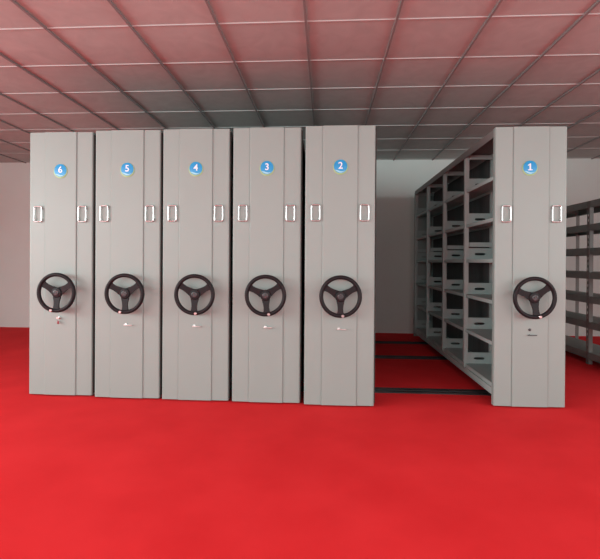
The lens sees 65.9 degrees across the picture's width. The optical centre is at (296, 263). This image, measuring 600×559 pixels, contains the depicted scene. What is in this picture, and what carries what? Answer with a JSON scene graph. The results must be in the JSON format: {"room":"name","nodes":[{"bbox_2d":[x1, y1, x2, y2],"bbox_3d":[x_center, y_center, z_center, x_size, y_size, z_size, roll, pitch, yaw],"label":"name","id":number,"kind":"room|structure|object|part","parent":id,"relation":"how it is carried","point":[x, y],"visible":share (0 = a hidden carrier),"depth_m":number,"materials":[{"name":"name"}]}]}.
{"room":"archive storage room","nodes":[
{"label":"archive storage room","id":0,"kind":"room"},
{"bbox_2d":[0,327,599,558],"bbox_3d":[-0.269,1.226,2.264,11.840,0.100,11.418,0,0,4],"label":"floor","id":1,"kind":"structure","parent":0,"point":[401,476],"depth_m":2.60,"materials":[{"name":"red carpet"}]},
{"bbox_2d":[29,132,95,394],"bbox_3d":[-1.950,-0.003,5.709,0.581,2.288,3.600,0,0,4],"label":"shelving unit","id":2,"kind":"object","parent":1,"relation":"on","point":[62,164],"visible":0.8,"depth_m":4.03,"materials":[{"name":"grey paint"}]},
{"bbox_3d":[-2.254,-0.431,4.043,0.079,0.143,0.032,0,0,4],"label":"handle","id":3,"kind":"part","parent":2,"relation":"part of","materials":[{"name":"silver metal"}]},
{"bbox_3d":[-1.857,-0.429,4.018,0.079,0.143,0.032,0,0,4],"label":"handle","id":4,"kind":"part","parent":2,"relation":"part of","materials":[{"name":"silver metal"}]},
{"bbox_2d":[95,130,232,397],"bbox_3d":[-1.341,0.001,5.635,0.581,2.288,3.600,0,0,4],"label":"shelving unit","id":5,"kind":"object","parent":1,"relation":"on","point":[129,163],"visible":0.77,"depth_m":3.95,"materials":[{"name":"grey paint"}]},
{"bbox_3d":[-1.646,-0.427,3.968,0.079,0.143,0.032,0,0,4],"label":"handle","id":6,"kind":"part","parent":5,"relation":"part of","materials":[{"name":"silver metal"}]},
{"bbox_3d":[-1.448,0.006,3.982,0.572,2.288,0.058,0,0,4],"label":"panel","id":7,"kind":"part","parent":5,"relation":"part of","materials":[{"name":"grey paint"}]},
{"bbox_3d":[-1.248,-0.424,3.944,0.079,0.143,0.032,0,0,4],"label":"handle","id":8,"kind":"part","parent":5,"relation":"part of","materials":[{"name":"silver metal"}]},
{"bbox_3d":[-1.188,-0.025,4.040,0.040,2.178,0.045,0,0,4],"label":"post","id":9,"kind":"part","parent":5,"relation":"part of","materials":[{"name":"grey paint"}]},
{"bbox_3d":[-1.235,-0.004,7.420,0.564,2.250,0.024,0,0,4],"label":"panel","id":10,"kind":"part","parent":5,"relation":"part of","materials":[{"name":"grey paint"}]},
{"bbox_2d":[162,129,233,400],"bbox_3d":[-0.745,0.005,5.581,0.581,2.288,3.600,0,0,4],"label":"shelving unit","id":11,"kind":"object","parent":1,"relation":"on","point":[197,163],"visible":0.82,"depth_m":3.90,"materials":[{"name":"grey paint"}]},
{"bbox_3d":[-1.049,-0.423,3.915,0.079,0.143,0.032,0,0,4],"label":"handle","id":12,"kind":"part","parent":11,"relation":"part of","materials":[{"name":"silver metal"}]},
{"bbox_3d":[-0.652,-0.420,3.890,0.079,0.143,0.032,0,0,4],"label":"handle","id":13,"kind":"part","parent":11,"relation":"part of","materials":[{"name":"silver metal"}]},
{"bbox_3d":[-0.752,1.002,5.640,0.546,0.028,3.350,0,0,4],"label":"shelf","id":14,"kind":"part","parent":11,"relation":"part of","materials":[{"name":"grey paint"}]},
{"bbox_3d":[-0.741,-0.743,5.634,0.546,0.028,3.350,0,0,4],"label":"shelf","id":15,"kind":"part","parent":11,"relation":"part of","materials":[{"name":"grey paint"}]},
{"bbox_3d":[-0.743,-0.394,5.635,0.546,0.028,3.350,0,0,4],"label":"shelf","id":16,"kind":"part","parent":11,"relation":"part of","materials":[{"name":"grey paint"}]},
{"bbox_3d":[-0.748,0.304,5.638,0.546,0.028,3.350,0,0,4],"label":"shelf","id":17,"kind":"part","parent":11,"relation":"part of","materials":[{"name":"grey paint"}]},
{"bbox_3d":[-0.750,0.653,5.639,0.546,0.028,3.350,0,0,4],"label":"shelf","id":18,"kind":"part","parent":11,"relation":"part of","materials":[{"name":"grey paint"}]},
{"bbox_2d":[232,127,304,402],"bbox_3d":[-0.143,0.009,5.531,0.581,2.288,3.600,0,0,4],"label":"shelving unit","id":19,"kind":"object","parent":1,"relation":"on","point":[268,309],"visible":0.99,"depth_m":3.85,"materials":[{"name":"grey paint"}]},
{"bbox_3d":[-0.447,-0.419,3.865,0.079,0.143,0.032,0,0,4],"label":"handle","id":20,"kind":"part","parent":19,"relation":"part of","materials":[{"name":"silver metal"}]},
{"bbox_3d":[-0.050,-0.417,3.840,0.079,0.143,0.032,0,0,4],"label":"handle","id":21,"kind":"part","parent":19,"relation":"part of","materials":[{"name":"silver metal"}]},
{"bbox_3d":[-0.150,1.006,5.590,0.546,0.028,3.350,0,0,4],"label":"shelf","id":22,"kind":"part","parent":19,"relation":"part of","materials":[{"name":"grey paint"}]},
{"bbox_3d":[-0.148,0.657,5.588,0.546,0.028,3.350,0,0,4],"label":"shelf","id":23,"kind":"part","parent":19,"relation":"part of","materials":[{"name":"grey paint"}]},
{"bbox_3d":[-0.139,-0.739,5.584,0.546,0.028,3.350,0,0,4],"label":"shelf","id":24,"kind":"part","parent":19,"relation":"part of","materials":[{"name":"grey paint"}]},
{"bbox_3d":[-0.141,-0.390,5.585,0.546,0.028,3.350,0,0,4],"label":"shelf","id":25,"kind":"part","parent":19,"relation":"part of","materials":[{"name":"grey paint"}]},
{"bbox_3d":[-0.146,0.308,5.587,0.546,0.028,3.350,0,0,4],"label":"shelf","id":26,"kind":"part","parent":19,"relation":"part of","materials":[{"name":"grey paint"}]},
{"bbox_3d":[-0.036,0.004,7.316,0.564,2.250,0.024,0,0,4],"label":"panel","id":27,"kind":"part","parent":19,"relation":"part of","materials":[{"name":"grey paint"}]},
{"bbox_2d":[304,125,376,405],"bbox_3d":[0.462,0.013,5.461,0.581,2.288,3.600,0,0,4],"label":"shelving unit","id":28,"kind":"object","parent":1,"relation":"on","point":[340,160],"visible":1,"depth_m":3.78,"materials":[{"name":"grey paint"}]},
{"bbox_3d":[0.157,-0.415,3.795,0.079,0.143,0.032,0,0,4],"label":"handle","id":29,"kind":"part","parent":28,"relation":"part of","materials":[{"name":"silver metal"}]},
{"bbox_3d":[0.555,-0.412,3.770,0.079,0.143,0.032,0,0,4],"label":"handle","id":30,"kind":"part","parent":28,"relation":"part of","materials":[{"name":"silver metal"}]},
{"bbox_2d":[230,385,490,395],"bbox_3d":[-0.042,1.162,4.319,4.480,0.016,0.150,0,0,4],"label":"rail","id":31,"kind":"object","parent":1,"relation":"on","point":[377,389],"visible":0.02,"depth_m":4.23,"materials":[{"name":"metal"}]},
{"bbox_2d":[375,355,447,359],"bbox_3d":[0.051,1.157,5.832,4.480,0.016,0.150,0,0,4],"label":"rail","id":32,"kind":"object","parent":1,"relation":"on","point":[376,356],"visible":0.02,"depth_m":5.73,"materials":[{"name":"metal"}]},
{"bbox_2d":[414,126,566,406],"bbox_3d":[2.017,0.023,5.456,0.572,2.288,3.600,0,0,4],"label":"shelving unit","id":33,"kind":"object","parent":1,"relation":"on","point":[490,226],"visible":1,"depth_m":3.80,"materials":[{"name":"grey paint"}]},
{"bbox_3d":[1.870,-0.017,7.218,0.040,2.178,0.045,0,0,4],"label":"post","id":34,"kind":"part","parent":33,"relation":"part of","materials":[{"name":"grey metal"}]},
{"bbox_3d":[2.128,0.018,7.240,0.564,2.250,0.024,0,0,4],"label":"panel","id":35,"kind":"part","parent":33,"relation":"part of","materials":[{"name":"grey paint"}]},
{"bbox_3d":[1.962,0.668,6.802,0.259,0.032,0.775,0,0,4],"label":"shelf","id":36,"kind":"part","parent":33,"relation":"part of","materials":[{"name":"grey metal"}]},
{"bbox_3d":[1.960,1.017,6.803,0.259,0.032,0.775,0,0,4],"label":"shelf","id":37,"kind":"part","parent":33,"relation":"part of","materials":[{"name":"grey metal"}]},
{"bbox_3d":[1.819,-0.015,6.397,0.040,2.178,0.045,0,0,4],"label":"post","id":38,"kind":"part","parent":33,"relation":"part of","materials":[{"name":"grey metal"}]},
{"bbox_3d":[1.969,-0.379,6.799,0.259,0.032,0.775,0,0,4],"label":"shelf","id":39,"kind":"part","parent":33,"relation":"part of","materials":[{"name":"grey metal"}]},
{"bbox_3d":[1.964,0.319,6.801,0.259,0.032,0.775,0,0,4],"label":"shelf","id":40,"kind":"part","parent":33,"relation":"part of","materials":[{"name":"grey metal"}]},
{"bbox_3d":[1.971,-0.728,6.797,0.259,0.032,0.775,0,0,4],"label":"shelf","id":41,"kind":"part","parent":33,"relation":"part of","materials":[{"name":"grey metal"}]},
{"bbox_3d":[2.126,-0.016,7.202,0.040,2.178,0.045,0,0,4],"label":"post","id":42,"kind":"part","parent":33,"relation":"part of","materials":[{"name":"grey metal"}]},
{"bbox_3d":[1.912,0.321,5.952,0.259,0.032,0.833,0,0,4],"label":"shelf","id":43,"kind":"part","parent":33,"relation":"part of","materials":[{"name":"grey metal"}]},
{"bbox_3d":[1.910,0.670,5.953,0.259,0.032,0.833,0,0,4],"label":"shelf","id":44,"kind":"part","parent":33,"relation":"part of","materials":[{"name":"grey metal"}]},
{"bbox_3d":[1.907,1.019,5.954,0.259,0.032,0.833,0,0,4],"label":"shelf","id":45,"kind":"part","parent":33,"relation":"part of","materials":[{"name":"grey metal"}]},
{"bbox_3d":[1.765,-0.012,5.519,0.040,2.178,0.045,0,0,4],"label":"post","id":46,"kind":"part","parent":33,"relation":"part of","materials":[{"name":"grey metal"}]},
{"bbox_3d":[1.918,-0.726,5.948,0.259,0.032,0.833,0,0,4],"label":"shelf","id":47,"kind":"part","parent":33,"relation":"part of","materials":[{"name":"grey metal"}]},
{"bbox_3d":[1.916,-0.377,5.949,0.259,0.032,0.833,0,0,4],"label":"shelf","id":48,"kind":"part","parent":33,"relation":"part of","materials":[{"name":"grey metal"}]},
{"bbox_3d":[2.075,-0.013,6.381,0.040,2.178,0.045,0,0,4],"label":"post","id":49,"kind":"part","parent":33,"relation":"part of","materials":[{"name":"grey metal"}]},
{"bbox_3d":[1.861,-0.025,5.087,0.259,0.032,0.803,0,0,4],"label":"shelf","id":50,"kind":"part","parent":33,"relation":"part of","materials":[{"name":"grey metal"}]},
{"bbox_3d":[1.858,0.324,5.088,0.259,0.032,0.803,0,0,4],"label":"shelf","id":51,"kind":"part","parent":33,"relation":"part of","materials":[{"name":"grey metal"}]},
{"bbox_3d":[1.856,0.673,5.090,0.259,0.032,0.803,0,0,4],"label":"shelf","id":52,"kind":"part","parent":33,"relation":"part of","materials":[{"name":"grey metal"}]},
{"bbox_3d":[1.854,1.022,5.091,0.259,0.032,0.803,0,0,4],"label":"shelf","id":53,"kind":"part","parent":33,"relation":"part of","materials":[{"name":"grey metal"}]},
{"bbox_3d":[1.712,-0.009,4.670,0.040,2.178,0.045,0,0,4],"label":"post","id":54,"kind":"part","parent":33,"relation":"part of","materials":[{"name":"grey metal"}]},
{"bbox_3d":[1.863,-0.374,5.086,0.259,0.032,0.803,0,0,4],"label":"shelf","id":55,"kind":"part","parent":33,"relation":"part of","materials":[{"name":"grey metal"}]},
{"bbox_3d":[1.865,-0.723,5.085,0.259,0.032,0.803,0,0,4],"label":"shelf","id":56,"kind":"part","parent":33,"relation":"part of","materials":[{"name":"grey metal"}]},
{"bbox_3d":[1.804,0.676,4.244,0.259,0.032,0.798,0,0,4],"label":"shelf","id":57,"kind":"part","parent":33,"relation":"part of","materials":[{"name":"grey metal"}]},
{"bbox_3d":[1.801,1.025,4.245,0.259,0.032,0.798,0,0,4],"label":"shelf","id":58,"kind":"part","parent":33,"relation":"part of","materials":[{"name":"grey metal"}]},
{"bbox_3d":[1.808,-0.022,4.241,0.259,0.032,0.798,0,0,4],"label":"shelf","id":59,"kind":"part","parent":33,"relation":"part of","materials":[{"name":"grey metal"}]},
{"bbox_3d":[1.806,0.327,4.242,0.259,0.032,0.798,0,0,4],"label":"shelf","id":60,"kind":"part","parent":33,"relation":"part of","materials":[{"name":"grey metal"}]},
{"bbox_3d":[1.812,-0.720,4.239,0.259,0.032,0.798,0,0,4],"label":"shelf","id":61,"kind":"part","parent":33,"relation":"part of","materials":[{"name":"grey metal"}]},
{"bbox_3d":[1.810,-0.371,4.240,0.259,0.032,0.798,0,0,4],"label":"shelf","id":62,"kind":"part","parent":33,"relation":"part of","materials":[{"name":"grey metal"}]},
{"bbox_3d":[1.968,-0.008,4.655,0.040,2.178,0.045,0,0,4],"label":"post","id":63,"kind":"part","parent":33,"relation":"part of","materials":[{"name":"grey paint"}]},
{"bbox_3d":[1.717,-0.405,3.789,0.079,0.143,0.032,0,0,4],"label":"handle","id":64,"kind":"part","parent":33,"relation":"part of","materials":[{"name":"silver metal"}]},
{"bbox_3d":[1.915,0.028,3.803,0.572,2.288,0.058,0,0,4],"label":"panel","id":65,"kind":"part","parent":33,"relation":"part of","materials":[{"name":"grey paint"}]},
{"bbox_3d":[2.115,-0.403,3.764,0.079,0.143,0.032,0,0,4],"label":"handle","id":66,"kind":"part","parent":33,"relation":"part of","materials":[{"name":"silver metal"}]},
{"bbox_2d":[565,199,599,363],"bbox_3d":[3.684,0.225,5.952,0.420,1.925,3.075,0,0,4],"label":"storage rack","id":67,"kind":"object","parent":1,"relation":"on","point":[586,349],"visible":0.51,"depth_m":5.62,"materials":[{"name":"metal"}]},
{"bbox_2d":[566,213,575,217],"bbox_3d":[3.751,-0.701,6.934,0.412,0.080,1.006,0,0,4],"label":"shelf","id":68,"kind":"object","parent":67,"relation":"attached to","point":[568,215],"depth_m":6.61,"materials":[{"name":"grey metal"}]},
{"bbox_2d":[566,233,575,236],"bbox_3d":[3.749,-0.425,6.935,0.412,0.080,1.006,0,0,4],"label":"shelf","id":69,"kind":"object","parent":67,"relation":"attached to","point":[569,234],"depth_m":6.63,"materials":[{"name":"grey metal"}]},
{"bbox_3d":[3.902,0.227,6.449,0.045,1.920,0.055,0,0,4],"label":"post","id":70,"kind":"part","parent":67,"relation":"part of","materials":[{"name":"grey metal"}]},
{"bbox_2d":[565,313,599,327],"bbox_3d":[3.679,0.728,5.931,0.412,0.080,1.006,0,0,4],"label":"shelf","id":71,"kind":"object","parent":67,"relation":"attached to","point":[578,319],"depth_m":5.77,"materials":[{"name":"grey metal"}]},
{"bbox_2d":[565,339,599,357],"bbox_3d":[3.677,1.088,5.932,0.412,0.080,1.006,0,0,4],"label":"shelf","id":72,"kind":"object","parent":67,"relation":"attached to","point":[575,346],"depth_m":5.83,"materials":[{"name":"grey metal"}]},
{"bbox_2d":[566,201,599,215],"bbox_3d":[3.688,-0.697,5.926,0.412,0.080,1.006,0,0,4],"label":"shelf","id":73,"kind":"object","parent":67,"relation":"attached to","point":[580,209],"depth_m":5.87,"materials":[{"name":"grey metal"}]},
{"bbox_2d":[566,224,599,235],"bbox_3d":[3.687,-0.422,5.927,0.412,0.080,1.006,0,0,4],"label":"shelf","id":74,"kind":"object","parent":67,"relation":"attached to","point":[580,230],"depth_m":5.75,"materials":[{"name":"grey metal"}]},
{"bbox_2d":[566,248,599,255],"bbox_3d":[3.685,-0.142,5.928,0.412,0.080,1.006,0,0,4],"label":"shelf","id":75,"kind":"object","parent":67,"relation":"attached to","point":[578,251],"depth_m":5.68,"materials":[{"name":"grey metal"}]},
{"bbox_2d":[566,271,599,278],"bbox_3d":[3.683,0.143,5.929,0.412,0.080,1.006,0,0,4],"label":"shelf","id":76,"kind":"object","parent":67,"relation":"attached to","point":[569,274],"depth_m":5.70,"materials":[{"name":"grey metal"}]},
{"bbox_2d":[566,291,599,302],"bbox_3d":[3.681,0.428,5.930,0.412,0.080,1.006,0,0,4],"label":"shelf","id":77,"kind":"object","parent":67,"relation":"attached to","point":[579,296],"depth_m":5.74,"materials":[{"name":"grey metal"}]},
{"bbox_3d":[3.466,0.228,5.464,0.045,1.920,0.055,0,0,4],"label":"post","id":78,"kind":"part","parent":67,"relation":"part of","materials":[{"name":"metal"}]},
{"bbox_2d":[589,296,599,304],"bbox_3d":[3.619,0.431,4.922,0.412,0.080,1.006,0,0,4],"label":"shelf","id":79,"kind":"object","parent":67,"relation":"attached to","point":[592,299],"depth_m":5.35,"materials":[{"name":"grey metal"}]},
{"bbox_2d":[589,322,599,330],"bbox_3d":[3.617,0.731,4.923,0.412,0.080,1.006,0,0,4],"label":"shelf","id":80,"kind":"object","parent":67,"relation":"attached to","point":[592,325],"depth_m":5.35,"materials":[{"name":"grey metal"}]},
{"bbox_2d":[589,353,599,362],"bbox_3d":[3.615,1.091,4.924,0.412,0.080,1.006,0,0,4],"label":"shelf","id":81,"kind":"object","parent":67,"relation":"attached to","point":[595,357],"depth_m":5.34,"materials":[{"name":"grey metal"}]},
{"bbox_2d":[590,199,599,206],"bbox_3d":[3.626,-0.694,4.918,0.412,0.080,1.006,0,0,4],"label":"shelf","id":82,"kind":"object","parent":67,"relation":"attached to","point":[593,203],"depth_m":5.33,"materials":[{"name":"grey metal"}]},
{"bbox_2d":[590,223,599,230],"bbox_3d":[3.624,-0.419,4.919,0.412,0.080,1.006,0,0,4],"label":"shelf","id":83,"kind":"object","parent":67,"relation":"attached to","point":[593,226],"depth_m":5.34,"materials":[{"name":"grey metal"}]},
{"bbox_2d":[590,247,599,254],"bbox_3d":[3.622,-0.139,4.920,0.412,0.080,1.006,0,0,4],"label":"shelf","id":84,"kind":"object","parent":67,"relation":"attached to","point":[593,251],"depth_m":5.34,"materials":[{"name":"grey metal"}]},
{"bbox_2d":[590,272,599,279],"bbox_3d":[3.620,0.146,4.921,0.412,0.080,1.006,0,0,4],"label":"shelf","id":85,"kind":"object","parent":67,"relation":"attached to","point":[593,275],"depth_m":5.34,"materials":[{"name":"grey metal"}]},
{"bbox_2d":[0,0,599,162],"bbox_3d":[-0.250,-1.769,2.253,11.840,0.088,11.418,0,0,4],"label":"ceiling","id":86,"kind":"structure","parent":0,"point":[501,36],"depth_m":4.07,"materials":[{"name":"tile"}]},
{"bbox_2d":[0,0,599,162],"bbox_3d":[-0.317,-1.718,2.258,10.879,0.016,11.178,0,0,4],"label":"trim","id":87,"kind":"structure","parent":86,"relation":"attached to","point":[597,2],"depth_m":4.20,"materials":[{"name":"grey metal"}]},
{"bbox_2d":[0,158,599,335],"bbox_3d":[0.091,-0.292,7.897,11.600,2.901,0.120,0,0,4],"label":"wall","id":88,"kind":"structure","parent":0,"point":[397,181],"depth_m":7.74,"materials":[{"name":"white paint"}]}
]}

